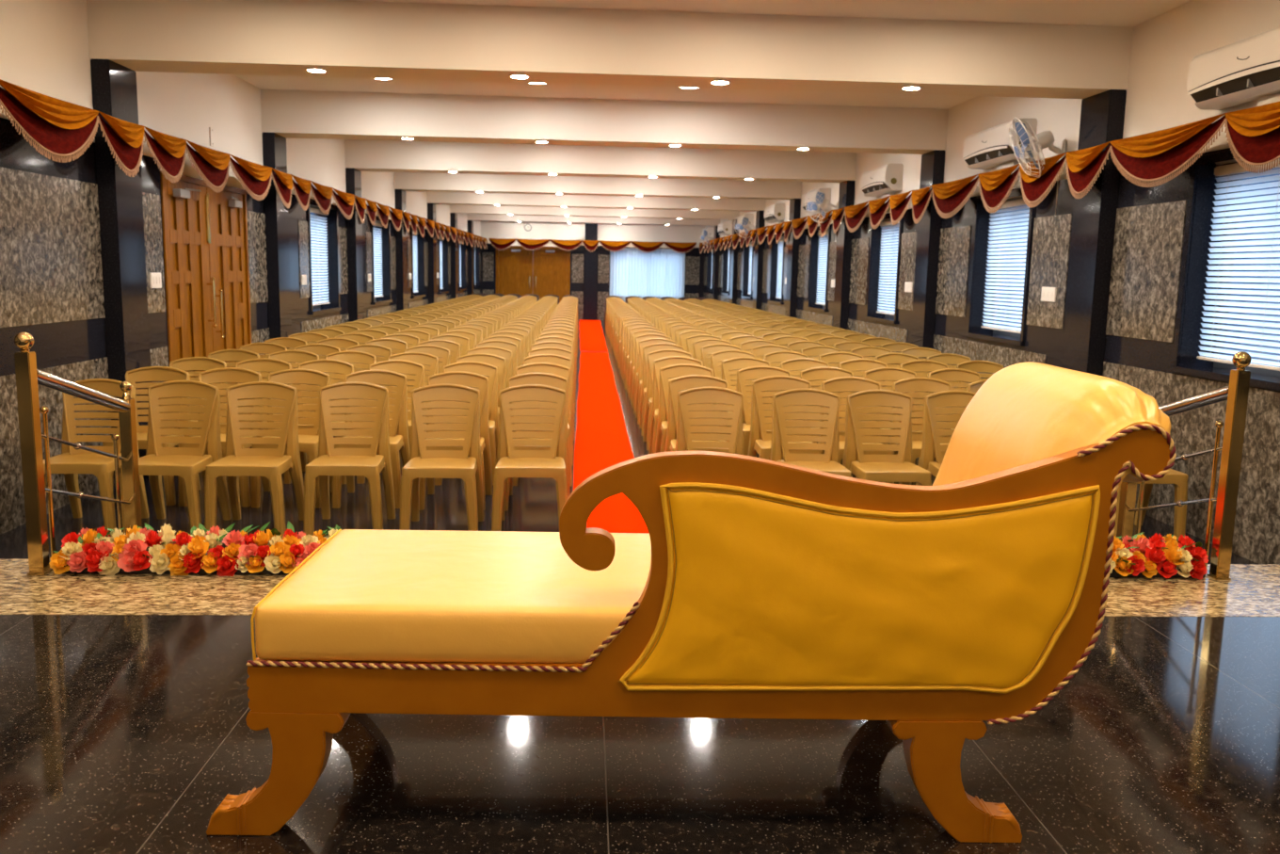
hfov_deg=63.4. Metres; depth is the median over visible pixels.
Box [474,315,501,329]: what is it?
plastic chair
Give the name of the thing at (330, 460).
plastic chair
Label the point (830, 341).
plastic chair
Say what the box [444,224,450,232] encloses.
drape
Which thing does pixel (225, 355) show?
plastic chair
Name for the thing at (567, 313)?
plastic chair
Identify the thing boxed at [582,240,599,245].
drape
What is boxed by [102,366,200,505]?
plastic chair
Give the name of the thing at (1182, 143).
drape
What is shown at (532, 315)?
plastic chair
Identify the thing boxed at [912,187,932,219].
drape
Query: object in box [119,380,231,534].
plastic chair
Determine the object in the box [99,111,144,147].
drape
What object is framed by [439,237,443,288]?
blind
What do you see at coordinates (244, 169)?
drape
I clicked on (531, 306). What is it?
plastic chair
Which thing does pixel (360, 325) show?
plastic chair
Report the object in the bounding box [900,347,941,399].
plastic chair
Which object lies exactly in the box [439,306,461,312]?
plastic chair
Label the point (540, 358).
plastic chair
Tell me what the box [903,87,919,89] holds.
diffuser
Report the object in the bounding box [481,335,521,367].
plastic chair
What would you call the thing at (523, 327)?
plastic chair
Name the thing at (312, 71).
diffuser
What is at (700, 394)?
plastic chair
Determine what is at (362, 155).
ceiling beam
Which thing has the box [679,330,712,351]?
plastic chair
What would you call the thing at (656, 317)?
plastic chair
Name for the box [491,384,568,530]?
plastic chair
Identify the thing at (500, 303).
plastic chair
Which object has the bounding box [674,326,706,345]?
plastic chair
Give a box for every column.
[90,58,151,482]
[261,131,291,348]
[345,167,364,330]
[394,189,407,311]
[427,202,436,303]
[449,212,457,299]
[467,220,473,295]
[584,223,597,319]
[712,225,719,300]
[729,219,738,303]
[752,210,765,309]
[784,198,800,334]
[832,179,855,329]
[911,149,945,358]
[1060,89,1126,376]
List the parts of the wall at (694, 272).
granite panel, granite panel, granite panel, granite panel, granite panel, granite panel, granite panel, granite panel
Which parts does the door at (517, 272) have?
moulding, moulding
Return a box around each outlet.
[765,214,775,221]
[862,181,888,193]
[964,144,1014,165]
[1188,60,1279,102]
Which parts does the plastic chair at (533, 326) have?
leg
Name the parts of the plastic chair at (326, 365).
leg, leg, seat, backrest, leg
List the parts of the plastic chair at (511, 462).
leg, leg, seat, backrest, leg, leg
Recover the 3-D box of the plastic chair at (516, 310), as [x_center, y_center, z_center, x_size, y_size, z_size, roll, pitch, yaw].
[-2.319,-1.671,17.911,0.418,0.803,0.482,1,9,-4]
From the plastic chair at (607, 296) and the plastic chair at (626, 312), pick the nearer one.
the plastic chair at (626, 312)
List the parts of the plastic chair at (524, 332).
leg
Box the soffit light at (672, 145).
[668,144,682,146]
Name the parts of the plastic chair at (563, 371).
leg, backrest, leg, leg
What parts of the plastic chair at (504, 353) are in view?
leg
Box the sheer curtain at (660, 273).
[609,246,685,302]
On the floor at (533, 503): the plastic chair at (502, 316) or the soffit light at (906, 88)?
the plastic chair at (502, 316)
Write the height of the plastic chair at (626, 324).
0.803 m
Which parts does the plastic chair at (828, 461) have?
leg, backrest, seat, leg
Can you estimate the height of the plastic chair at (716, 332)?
0.803 m
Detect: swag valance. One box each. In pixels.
[0,79,488,249]
[488,238,696,253]
[699,101,1279,253]
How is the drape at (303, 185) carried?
hanging from the swag valance at (61, 128)
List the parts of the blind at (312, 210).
ladder cord, rail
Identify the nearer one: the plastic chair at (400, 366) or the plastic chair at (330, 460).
the plastic chair at (330, 460)
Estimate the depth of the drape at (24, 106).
5.60 m
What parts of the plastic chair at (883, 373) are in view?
backrest, seat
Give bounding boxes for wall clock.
[524,224,531,231]
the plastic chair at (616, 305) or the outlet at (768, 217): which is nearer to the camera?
the outlet at (768, 217)
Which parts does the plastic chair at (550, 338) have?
backrest, leg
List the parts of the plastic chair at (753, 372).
leg, leg, seat, backrest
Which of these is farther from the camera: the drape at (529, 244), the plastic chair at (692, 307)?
the drape at (529, 244)
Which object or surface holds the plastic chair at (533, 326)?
on the floor at (533, 503)
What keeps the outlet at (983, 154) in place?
attached to the air conditioner at (989, 148)
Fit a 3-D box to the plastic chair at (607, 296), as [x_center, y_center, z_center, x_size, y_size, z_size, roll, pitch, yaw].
[-0.698,-2.966,26.764,0.418,0.803,0.482,1,9,-3]
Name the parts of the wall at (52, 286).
granite panel, granite panel, granite panel, granite panel, granite panel, granite panel, granite panel, granite panel, granite panel, granite panel, granite panel, granite panel, granite panel, granite panel, granite panel, granite panel, granite panel, granite panel, granite panel, granite panel, granite panel, granite panel, granite panel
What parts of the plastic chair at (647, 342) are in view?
leg, leg, backrest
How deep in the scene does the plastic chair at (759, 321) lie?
15.40 m
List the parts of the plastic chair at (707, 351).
backrest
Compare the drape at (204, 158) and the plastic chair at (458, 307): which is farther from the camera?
the plastic chair at (458, 307)
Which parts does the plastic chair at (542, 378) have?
leg, leg, seat, backrest, leg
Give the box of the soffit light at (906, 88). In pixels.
[900,85,922,90]
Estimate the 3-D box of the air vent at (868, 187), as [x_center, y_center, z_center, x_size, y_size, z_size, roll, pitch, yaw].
[2.744,-2.812,12.138,0.057,0.092,0.996,1,9,-3]
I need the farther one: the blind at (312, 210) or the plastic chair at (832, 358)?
the blind at (312, 210)
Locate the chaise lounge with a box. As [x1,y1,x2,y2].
[206,361,1176,842]
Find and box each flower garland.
[48,520,342,575]
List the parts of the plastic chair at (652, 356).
leg, leg, seat, backrest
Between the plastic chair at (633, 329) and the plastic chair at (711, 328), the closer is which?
the plastic chair at (633, 329)
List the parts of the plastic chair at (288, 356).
backrest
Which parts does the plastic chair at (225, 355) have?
backrest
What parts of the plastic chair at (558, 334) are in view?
backrest, leg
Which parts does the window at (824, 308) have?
frame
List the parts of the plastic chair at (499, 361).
backrest, leg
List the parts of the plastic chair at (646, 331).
leg, leg, backrest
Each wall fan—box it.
[699,228,713,245]
[734,215,755,238]
[804,189,838,241]
[1008,117,1067,216]
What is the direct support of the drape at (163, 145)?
hanging from the swag valance at (61, 128)
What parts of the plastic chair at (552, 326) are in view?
backrest, leg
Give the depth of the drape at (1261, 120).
5.18 m
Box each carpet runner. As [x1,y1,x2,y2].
[573,352,649,533]
[578,319,607,351]
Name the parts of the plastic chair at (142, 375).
leg, seat, backrest, leg, leg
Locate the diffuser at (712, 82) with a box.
[712,81,727,83]
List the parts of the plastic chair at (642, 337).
leg, leg, backrest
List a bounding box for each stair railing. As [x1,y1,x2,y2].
[14,331,142,575]
[1116,351,1251,579]
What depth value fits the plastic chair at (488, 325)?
13.03 m
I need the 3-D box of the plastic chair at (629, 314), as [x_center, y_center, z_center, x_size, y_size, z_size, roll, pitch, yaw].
[-0.128,-1.320,15.861,0.418,0.803,0.482,1,9,-3]
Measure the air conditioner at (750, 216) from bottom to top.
0.455 m
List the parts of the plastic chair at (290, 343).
backrest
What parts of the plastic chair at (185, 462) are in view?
leg, leg, seat, backrest, leg, leg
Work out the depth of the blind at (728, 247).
26.45 m
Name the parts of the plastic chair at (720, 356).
leg, backrest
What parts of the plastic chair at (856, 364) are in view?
backrest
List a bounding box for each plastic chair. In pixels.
[43,378,149,536]
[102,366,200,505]
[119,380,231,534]
[169,356,227,447]
[177,367,270,506]
[204,381,303,538]
[208,349,260,447]
[220,357,291,476]
[240,342,287,378]
[250,368,332,508]
[264,336,307,384]
[267,350,319,462]
[283,358,353,483]
[288,332,328,344]
[292,343,340,437]
[303,381,395,535]
[307,328,344,342]
[314,350,377,452]
[316,337,359,380]
[323,324,358,333]
[331,369,410,508]
[334,333,373,349]
[334,344,391,437]
[338,320,371,329]
[350,329,387,343]
[352,318,383,326]
[356,359,426,483]
[364,337,407,361]
[365,316,394,322]
[365,325,399,334]
[376,313,402,319]
[378,321,410,335]
[380,333,419,350]
[387,352,438,416]
[388,311,412,318]
[388,319,419,326]
[393,329,430,345]
[396,345,449,434]
[397,309,419,315]
[399,384,484,530]
[400,316,428,323]
[403,325,438,340]
[405,307,426,313]
[409,314,436,320]
[414,306,432,311]
[416,322,447,335]
[417,339,460,382]
[418,304,438,309]
[418,312,442,318]
[419,370,492,510]
[424,320,455,335]
[425,310,448,316]
[427,304,444,308]
[430,334,469,360]
[431,302,448,306]
[432,308,454,314]
[432,317,461,325]
[434,361,498,485]
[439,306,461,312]
[439,315,466,324]
[439,330,476,353]
[440,301,454,305]
[443,305,464,310]
[444,300,458,303]
[447,312,472,328]
[448,326,482,343]
[449,304,469,308]
[452,310,477,319]
[453,303,473,306]
[454,323,487,338]
[455,352,506,422]
[458,308,482,315]
[463,320,494,336]
[464,307,485,316]
[465,346,511,387]
[468,318,497,332]
[469,305,490,316]
[472,304,493,311]
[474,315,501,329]
[475,339,517,376]
[478,303,496,309]
[479,313,505,325]
[480,302,499,307]
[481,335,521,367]
[483,301,502,306]
[485,311,509,323]
[486,300,505,304]
[488,309,511,319]
[488,331,525,365]
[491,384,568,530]
[492,307,514,318]
[495,327,528,357]
[496,306,517,316]
[498,304,520,315]
[499,323,531,350]
[502,304,522,313]
[504,302,524,311]
[504,320,535,344]
[504,372,569,511]
[508,318,537,338]
[509,301,526,309]
[511,300,527,308]
[511,316,539,338]
[512,362,572,486]
[514,314,541,335]
[518,311,543,330]
[521,310,544,327]
[522,353,573,465]
[523,308,545,324]
[526,306,547,323]
[527,305,548,319]
[527,347,574,440]
[528,304,549,318]
[529,341,572,351]
[532,302,551,315]
[532,303,551,316]
[533,336,574,404]
[535,301,553,313]
[537,332,575,413]
[540,328,575,369]
[542,324,575,391]
[544,321,575,373]
[546,319,575,362]
[547,316,575,321]
[549,314,575,348]
[550,312,576,364]
[551,310,575,315]
[554,308,576,350]
[555,307,577,354]
[556,305,577,349]
[558,302,576,305]
[560,301,577,334]
[604,295,619,321]
[604,296,620,326]
[608,300,624,325]
[608,301,625,337]
[608,302,628,339]
[609,303,629,344]
[610,304,630,347]
[611,305,633,348]
[612,306,635,351]
[613,308,637,355]
[614,310,639,359]
[616,311,641,360]
[617,313,643,367]
[619,315,647,369]
[620,318,649,377]
[622,320,653,380]
[624,322,656,389]
[626,326,661,396]
[628,329,666,404]
[631,333,671,414]
[635,337,677,424]
[636,303,654,311]
[638,304,655,313]
[639,342,684,435]
[640,304,659,314]
[641,305,661,317]
[642,349,692,449]
[644,307,665,318]
[646,308,667,319]
[648,310,671,322]
[648,355,702,454]
[651,312,674,324]
[654,314,678,328]
[655,363,714,452]
[657,316,683,329]
[660,304,676,308]
[660,319,687,333]
[665,306,684,312]
[665,320,693,336]
[665,374,728,451]
[669,307,688,313]
[670,323,699,340]
[672,309,691,319]
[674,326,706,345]
[675,311,696,317]
[675,386,744,454]
[679,313,701,319]
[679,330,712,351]
[684,315,708,320]
[686,334,721,357]
[687,305,703,310]
[688,317,713,324]
[690,306,710,312]
[692,338,731,360]
[694,308,713,314]
[694,319,720,326]
[699,309,719,315]
[699,321,727,333]
[701,343,745,423]
[703,311,725,317]
[705,324,735,336]
[706,304,723,309]
[708,313,728,319]
[710,350,761,439]
[711,305,727,310]
[712,327,744,340]
[715,315,738,321]
[716,307,735,312]
[720,308,737,314]
[720,317,744,323]
[720,331,753,345]
[720,356,772,441]
[724,304,739,307]
[726,310,745,316]
[726,320,753,333]
[729,335,765,347]
[732,312,752,317]
[735,306,749,310]
[735,321,762,329]
[736,366,790,460]
[738,314,760,319]
[740,307,757,311]
[740,339,778,356]
[741,324,770,334]
[745,309,765,313]
[745,316,767,321]
[747,375,821,459]
[751,344,791,398]
[752,311,769,315]
[752,318,777,323]
[752,328,783,337]
[758,312,777,317]
[760,320,784,327]
[762,332,795,345]
[763,351,808,398]
[766,314,785,319]
[769,322,796,330]
[769,388,851,477]
[772,336,808,351]
[775,316,798,321]
[779,325,809,337]
[780,357,829,386]
[783,318,806,323]
[787,340,825,356]
[791,329,822,336]
[793,320,818,327]
[800,345,842,364]
[800,366,858,478]
[803,332,837,346]
[804,323,831,330]
[816,326,843,333]
[816,336,851,347]
[817,376,894,483]
[818,352,863,392]
[829,329,860,336]
[833,340,871,352]
[837,358,887,444]
[842,389,931,485]
[843,333,876,341]
[850,346,891,371]
[860,336,895,347]
[863,367,922,443]
[874,352,924,444]
[880,341,918,352]
[888,377,951,484]
[899,359,948,462]
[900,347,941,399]
[915,390,975,485]
[917,368,980,465]
[922,352,970,425]
[954,360,1003,388]
[966,379,987,392]
[1113,399,1188,543]
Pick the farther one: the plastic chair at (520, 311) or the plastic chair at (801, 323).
the plastic chair at (520, 311)
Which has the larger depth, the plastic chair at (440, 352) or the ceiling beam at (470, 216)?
the ceiling beam at (470, 216)
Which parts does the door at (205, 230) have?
moulding, handle, handle, moulding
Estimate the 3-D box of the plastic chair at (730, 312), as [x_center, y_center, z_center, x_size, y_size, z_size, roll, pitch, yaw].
[1.714,-1.634,18.196,0.418,0.803,0.482,1,9,-2]
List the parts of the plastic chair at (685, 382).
leg, seat, leg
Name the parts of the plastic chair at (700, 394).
leg, leg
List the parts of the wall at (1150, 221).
granite panel, granite panel, granite panel, granite panel, granite panel, granite panel, granite panel, granite panel, granite panel, granite panel, granite panel, granite panel, granite panel, granite panel, granite panel, granite panel, granite panel, granite panel, granite panel, granite panel, granite panel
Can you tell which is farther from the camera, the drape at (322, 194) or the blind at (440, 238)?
the blind at (440, 238)
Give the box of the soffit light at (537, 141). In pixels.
[534,140,548,143]
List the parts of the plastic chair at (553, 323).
backrest, leg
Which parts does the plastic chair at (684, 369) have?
leg, leg, backrest, seat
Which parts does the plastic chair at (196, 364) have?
backrest, leg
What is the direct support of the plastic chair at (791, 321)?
on the floor at (533, 503)
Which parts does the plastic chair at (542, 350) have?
backrest, leg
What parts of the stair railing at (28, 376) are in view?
post, handrail, rail, rail, post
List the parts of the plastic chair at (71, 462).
leg, leg, seat, backrest, leg, leg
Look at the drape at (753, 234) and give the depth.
20.66 m
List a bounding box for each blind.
[309,207,330,305]
[372,222,383,297]
[412,230,418,292]
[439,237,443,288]
[459,241,461,284]
[726,246,729,290]
[747,242,751,294]
[775,238,783,298]
[815,230,828,304]
[876,220,899,315]
[980,198,1029,333]
[1196,158,1279,370]
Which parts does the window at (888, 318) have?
frame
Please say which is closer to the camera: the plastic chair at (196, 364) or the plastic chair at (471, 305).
the plastic chair at (196, 364)
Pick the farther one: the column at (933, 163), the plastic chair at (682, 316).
the plastic chair at (682, 316)
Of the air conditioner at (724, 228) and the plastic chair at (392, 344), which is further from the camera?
the air conditioner at (724, 228)
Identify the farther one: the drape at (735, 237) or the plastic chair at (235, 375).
the drape at (735, 237)
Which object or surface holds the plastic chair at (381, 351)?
on the floor at (533, 503)
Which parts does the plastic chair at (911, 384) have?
leg, seat, backrest, leg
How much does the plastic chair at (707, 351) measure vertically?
0.803 m
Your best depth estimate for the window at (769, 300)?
19.10 m
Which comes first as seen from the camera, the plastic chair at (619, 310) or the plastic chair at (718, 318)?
the plastic chair at (718, 318)
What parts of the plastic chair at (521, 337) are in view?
backrest, leg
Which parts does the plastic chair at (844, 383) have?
leg, backrest, seat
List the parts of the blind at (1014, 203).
ladder cord, rail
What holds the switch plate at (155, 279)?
attached to the wall at (52, 286)
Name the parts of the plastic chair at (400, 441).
leg, leg, seat, backrest, leg, leg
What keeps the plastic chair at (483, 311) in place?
on the floor at (533, 503)
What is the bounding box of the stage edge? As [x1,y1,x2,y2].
[0,558,1279,616]
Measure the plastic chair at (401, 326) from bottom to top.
0.803 m
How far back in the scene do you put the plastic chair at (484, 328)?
12.28 m
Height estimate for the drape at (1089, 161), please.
0.301 m
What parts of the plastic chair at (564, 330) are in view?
backrest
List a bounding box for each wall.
[0,0,480,534]
[480,221,705,319]
[703,0,1279,563]
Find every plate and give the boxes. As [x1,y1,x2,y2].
[149,272,161,287]
[208,127,214,146]
[301,274,306,285]
[831,279,834,287]
[904,281,912,292]
[1040,287,1056,302]
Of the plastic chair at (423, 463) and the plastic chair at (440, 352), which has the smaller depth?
the plastic chair at (423, 463)
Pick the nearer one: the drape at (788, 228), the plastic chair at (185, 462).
the plastic chair at (185, 462)
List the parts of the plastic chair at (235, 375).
leg, leg, seat, backrest, leg, leg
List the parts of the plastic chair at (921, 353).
backrest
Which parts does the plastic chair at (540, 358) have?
backrest, leg, leg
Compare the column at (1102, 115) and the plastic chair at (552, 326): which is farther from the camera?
the plastic chair at (552, 326)
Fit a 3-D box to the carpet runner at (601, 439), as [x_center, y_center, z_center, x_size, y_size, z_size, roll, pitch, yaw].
[-0.451,-0.271,11.505,0.497,0.006,14.450,1,9,-3]
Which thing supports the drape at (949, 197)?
hanging from the swag valance at (1253, 133)
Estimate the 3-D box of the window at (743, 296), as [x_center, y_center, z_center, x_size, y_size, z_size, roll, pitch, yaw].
[2.467,-3.440,22.618,0.280,1.263,1.250,1,9,-3]
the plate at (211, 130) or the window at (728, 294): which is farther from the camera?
the window at (728, 294)
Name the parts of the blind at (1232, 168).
rail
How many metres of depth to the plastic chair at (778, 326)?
13.96 m
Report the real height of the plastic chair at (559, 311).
0.803 m
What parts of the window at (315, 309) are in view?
frame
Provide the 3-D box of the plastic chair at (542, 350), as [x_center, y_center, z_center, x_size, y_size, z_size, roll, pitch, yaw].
[-0.759,-0.252,8.655,0.418,0.803,0.482,1,9,-2]
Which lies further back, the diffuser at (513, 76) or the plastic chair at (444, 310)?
the plastic chair at (444, 310)
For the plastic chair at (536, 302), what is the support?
on the floor at (533, 503)
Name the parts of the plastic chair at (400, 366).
leg, backrest, seat, leg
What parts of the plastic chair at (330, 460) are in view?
leg, leg, seat, backrest, leg, leg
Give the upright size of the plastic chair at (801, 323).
0.803 m
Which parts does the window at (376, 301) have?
frame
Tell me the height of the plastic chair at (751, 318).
0.803 m
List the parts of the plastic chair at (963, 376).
backrest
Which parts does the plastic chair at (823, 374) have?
backrest, seat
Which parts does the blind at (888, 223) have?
rail, ladder cord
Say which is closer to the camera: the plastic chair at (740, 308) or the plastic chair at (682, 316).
the plastic chair at (682, 316)
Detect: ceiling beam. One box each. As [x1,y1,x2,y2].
[86,0,1133,98]
[260,89,948,154]
[344,139,856,182]
[394,172,801,199]
[427,191,766,211]
[449,204,739,220]
[466,213,720,225]
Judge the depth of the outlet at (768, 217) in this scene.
18.94 m
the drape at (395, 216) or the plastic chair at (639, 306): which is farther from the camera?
the plastic chair at (639, 306)
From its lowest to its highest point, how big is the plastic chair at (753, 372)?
0.803 m
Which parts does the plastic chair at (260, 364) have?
seat, backrest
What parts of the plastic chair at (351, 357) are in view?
backrest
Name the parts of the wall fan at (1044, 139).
blade, blade, blade, arm, pull cord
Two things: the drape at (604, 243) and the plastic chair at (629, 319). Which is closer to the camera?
the plastic chair at (629, 319)
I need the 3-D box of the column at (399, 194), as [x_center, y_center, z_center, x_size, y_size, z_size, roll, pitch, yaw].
[-3.948,-2.546,17.149,0.115,2.696,0.404,1,9,-3]
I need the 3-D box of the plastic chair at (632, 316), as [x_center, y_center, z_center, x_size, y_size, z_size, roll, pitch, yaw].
[-0.082,-1.217,15.180,0.418,0.803,0.482,1,9,-2]
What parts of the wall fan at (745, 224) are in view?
blade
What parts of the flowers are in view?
flower, flower, flower, flower, flower, flower, flower, flower, flower, flower, flower, flower, flower, flower, flower, flower, flower, flower, flower, flower, flower, flower, flower, flower, flower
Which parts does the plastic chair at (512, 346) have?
leg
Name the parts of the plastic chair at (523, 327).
backrest, leg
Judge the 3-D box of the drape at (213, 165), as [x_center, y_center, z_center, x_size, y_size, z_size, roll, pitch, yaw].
[-3.337,-2.024,8.068,0.045,0.295,0.950,1,9,-3]
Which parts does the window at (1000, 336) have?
frame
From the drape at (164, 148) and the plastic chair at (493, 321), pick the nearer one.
the drape at (164, 148)
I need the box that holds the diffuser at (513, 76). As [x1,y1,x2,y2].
[512,75,527,78]
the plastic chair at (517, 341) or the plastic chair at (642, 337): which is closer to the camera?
the plastic chair at (517, 341)
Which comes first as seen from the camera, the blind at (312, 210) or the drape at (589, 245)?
the blind at (312, 210)
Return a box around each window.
[307,199,341,314]
[370,216,392,304]
[411,226,425,298]
[438,232,448,293]
[458,239,466,290]
[473,242,479,287]
[705,246,713,292]
[721,243,731,295]
[741,239,753,299]
[768,233,784,303]
[806,224,830,312]
[864,213,902,323]
[964,189,1034,346]
[1168,148,1279,391]
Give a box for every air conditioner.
[702,226,714,239]
[717,221,731,236]
[736,213,753,230]
[763,203,784,226]
[801,188,831,219]
[860,163,903,207]
[962,118,1037,180]
[1186,26,1279,110]
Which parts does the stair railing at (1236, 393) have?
post, rail, handrail, rail, post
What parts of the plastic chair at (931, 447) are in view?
leg, seat, backrest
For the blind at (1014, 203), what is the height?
1.114 m
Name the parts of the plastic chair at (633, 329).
leg, leg, backrest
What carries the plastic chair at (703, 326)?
on the floor at (533, 503)
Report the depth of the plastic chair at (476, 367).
7.27 m
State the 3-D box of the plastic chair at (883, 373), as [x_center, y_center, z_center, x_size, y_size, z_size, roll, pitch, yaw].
[1.802,-0.007,7.357,0.418,0.803,0.482,1,9,-2]
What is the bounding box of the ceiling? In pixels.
[234,0,1192,109]
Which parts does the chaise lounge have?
leg, braided trim, frame, panel, leg, braided trim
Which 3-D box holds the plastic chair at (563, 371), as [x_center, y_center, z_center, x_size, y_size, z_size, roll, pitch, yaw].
[-0.678,-0.031,7.187,0.418,0.803,0.482,1,9,-4]
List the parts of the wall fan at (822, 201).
blade, blade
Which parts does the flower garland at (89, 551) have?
flower, flower, flower, flower, flower, flower, flower, flower, flower, flower, flower, flower, flower, flower, flower, flower, flower, flower, flower, flower, flower, flower, flower, flower, flower, flower, flower, flower, flower, flower, flower, flower, flower, flower, flower, flower, flower, flower, flower, flower, flower, flower, flower, flower, flower, flower, flower, flower, flower, flower, flower, flower, flower, flower, flower, flower, flower, flower, flower, flower, flower, flower, flower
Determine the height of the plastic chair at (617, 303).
0.803 m
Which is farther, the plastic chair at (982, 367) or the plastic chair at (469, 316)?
the plastic chair at (469, 316)
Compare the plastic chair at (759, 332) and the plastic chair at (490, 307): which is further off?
the plastic chair at (490, 307)
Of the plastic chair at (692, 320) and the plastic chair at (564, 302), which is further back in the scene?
the plastic chair at (564, 302)
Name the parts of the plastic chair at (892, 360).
backrest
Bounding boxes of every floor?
[0,319,1257,563]
[0,614,1279,853]
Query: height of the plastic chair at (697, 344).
0.803 m
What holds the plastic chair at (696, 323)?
on the floor at (533, 503)
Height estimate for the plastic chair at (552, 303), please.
0.803 m
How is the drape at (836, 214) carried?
hanging from the swag valance at (1253, 133)
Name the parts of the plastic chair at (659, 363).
leg, leg, seat, backrest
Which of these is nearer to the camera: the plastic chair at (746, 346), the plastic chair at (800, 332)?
the plastic chair at (746, 346)
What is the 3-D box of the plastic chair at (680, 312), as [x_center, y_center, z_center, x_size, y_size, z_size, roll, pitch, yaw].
[0.796,-1.532,17.392,0.418,0.803,0.482,1,9,-4]
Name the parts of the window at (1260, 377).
frame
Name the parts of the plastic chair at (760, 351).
backrest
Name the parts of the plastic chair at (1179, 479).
leg, leg, seat, leg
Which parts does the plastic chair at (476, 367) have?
leg, backrest, seat, leg, leg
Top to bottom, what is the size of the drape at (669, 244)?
0.166 m
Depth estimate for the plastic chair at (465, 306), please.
18.74 m
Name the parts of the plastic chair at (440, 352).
backrest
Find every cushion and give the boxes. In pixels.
[254,528,651,663]
[932,361,1171,492]
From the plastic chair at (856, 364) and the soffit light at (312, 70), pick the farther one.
the plastic chair at (856, 364)
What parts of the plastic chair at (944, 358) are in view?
backrest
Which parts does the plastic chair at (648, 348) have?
leg, leg, backrest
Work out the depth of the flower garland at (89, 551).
3.40 m
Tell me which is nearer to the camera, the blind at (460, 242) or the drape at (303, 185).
the drape at (303, 185)
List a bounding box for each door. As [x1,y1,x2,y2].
[160,170,251,383]
[496,245,570,303]
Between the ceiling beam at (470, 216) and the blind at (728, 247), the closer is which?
the blind at (728, 247)
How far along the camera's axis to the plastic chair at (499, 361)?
7.98 m
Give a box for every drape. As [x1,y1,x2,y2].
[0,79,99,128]
[0,86,97,154]
[97,113,142,169]
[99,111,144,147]
[144,126,186,158]
[144,129,184,175]
[186,140,230,169]
[186,143,228,186]
[229,157,270,195]
[230,154,271,180]
[272,167,292,189]
[272,171,290,203]
[291,174,311,193]
[292,179,309,206]
[310,180,332,198]
[311,184,331,209]
[332,187,354,205]
[332,190,352,215]
[354,194,366,208]
[354,199,364,219]
[365,198,376,211]
[366,203,375,221]
[376,202,389,215]
[376,205,387,224]
[388,206,402,219]
[389,209,400,227]
[402,210,410,221]
[402,214,409,229]
[409,212,417,223]
[410,217,415,232]
[416,215,425,226]
[417,220,424,234]
[424,217,434,227]
[425,221,433,234]
[433,221,440,229]
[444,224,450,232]
[449,225,456,234]
[449,228,455,239]
[489,238,516,243]
[489,239,515,248]
[516,238,549,244]
[516,239,550,249]
[550,239,581,244]
[550,240,582,249]
[582,240,598,250]
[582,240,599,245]
[599,240,630,245]
[599,240,631,250]
[631,240,662,246]
[631,241,663,251]
[663,241,696,252]
[665,241,696,247]
[732,232,739,240]
[733,235,739,246]
[751,228,756,237]
[756,225,767,235]
[757,228,767,241]
[767,224,775,234]
[768,226,775,241]
[775,221,784,232]
[776,224,783,239]
[783,219,792,230]
[784,224,791,239]
[791,216,806,227]
[793,218,807,236]
[807,213,819,224]
[808,216,819,233]
[818,209,832,223]
[820,213,831,233]
[832,207,844,220]
[833,209,844,229]
[844,200,869,217]
[845,203,868,228]
[868,195,890,213]
[870,198,889,224]
[889,190,911,208]
[891,192,911,220]
[911,185,931,205]
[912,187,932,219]
[931,174,978,198]
[933,176,978,213]
[978,163,1019,190]
[979,166,1019,207]
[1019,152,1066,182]
[1021,156,1066,201]
[1065,141,1109,172]
[1067,144,1111,191]
[1109,112,1224,157]
[1111,114,1226,179]
[1224,101,1279,136]
[1227,121,1279,162]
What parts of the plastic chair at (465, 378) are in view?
leg, leg, seat, backrest, leg, leg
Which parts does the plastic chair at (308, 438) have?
leg, leg, seat, backrest, leg, leg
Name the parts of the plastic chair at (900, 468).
leg, backrest, seat, leg, leg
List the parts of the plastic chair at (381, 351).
backrest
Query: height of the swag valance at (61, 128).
0.360 m
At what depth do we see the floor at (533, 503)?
6.17 m
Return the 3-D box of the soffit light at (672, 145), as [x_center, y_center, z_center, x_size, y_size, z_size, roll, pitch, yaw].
[0.347,-2.786,10.254,0.140,0.009,0.140,1,9,-3]
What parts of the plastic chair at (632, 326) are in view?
leg, leg, backrest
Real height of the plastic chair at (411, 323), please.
0.803 m
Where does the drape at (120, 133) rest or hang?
hanging from the swag valance at (61, 128)
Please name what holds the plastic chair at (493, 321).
on the floor at (533, 503)
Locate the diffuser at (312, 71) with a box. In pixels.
[307,69,324,72]
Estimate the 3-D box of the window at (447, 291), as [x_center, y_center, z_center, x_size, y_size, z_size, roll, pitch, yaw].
[-4.393,-3.557,22.564,0.280,1.283,1.370,1,9,-3]
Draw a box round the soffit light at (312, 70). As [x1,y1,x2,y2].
[304,67,327,72]
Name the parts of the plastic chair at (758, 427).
leg, backrest, seat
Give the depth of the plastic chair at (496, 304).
20.16 m
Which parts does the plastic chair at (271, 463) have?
leg, leg, seat, backrest, leg, leg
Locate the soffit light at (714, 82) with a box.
[709,80,730,84]
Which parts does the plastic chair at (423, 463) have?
leg, leg, seat, backrest, leg, leg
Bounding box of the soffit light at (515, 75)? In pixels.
[508,73,529,79]
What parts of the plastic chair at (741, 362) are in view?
backrest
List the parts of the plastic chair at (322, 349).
backrest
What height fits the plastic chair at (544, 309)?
0.803 m
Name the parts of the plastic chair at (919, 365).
backrest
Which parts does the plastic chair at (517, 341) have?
leg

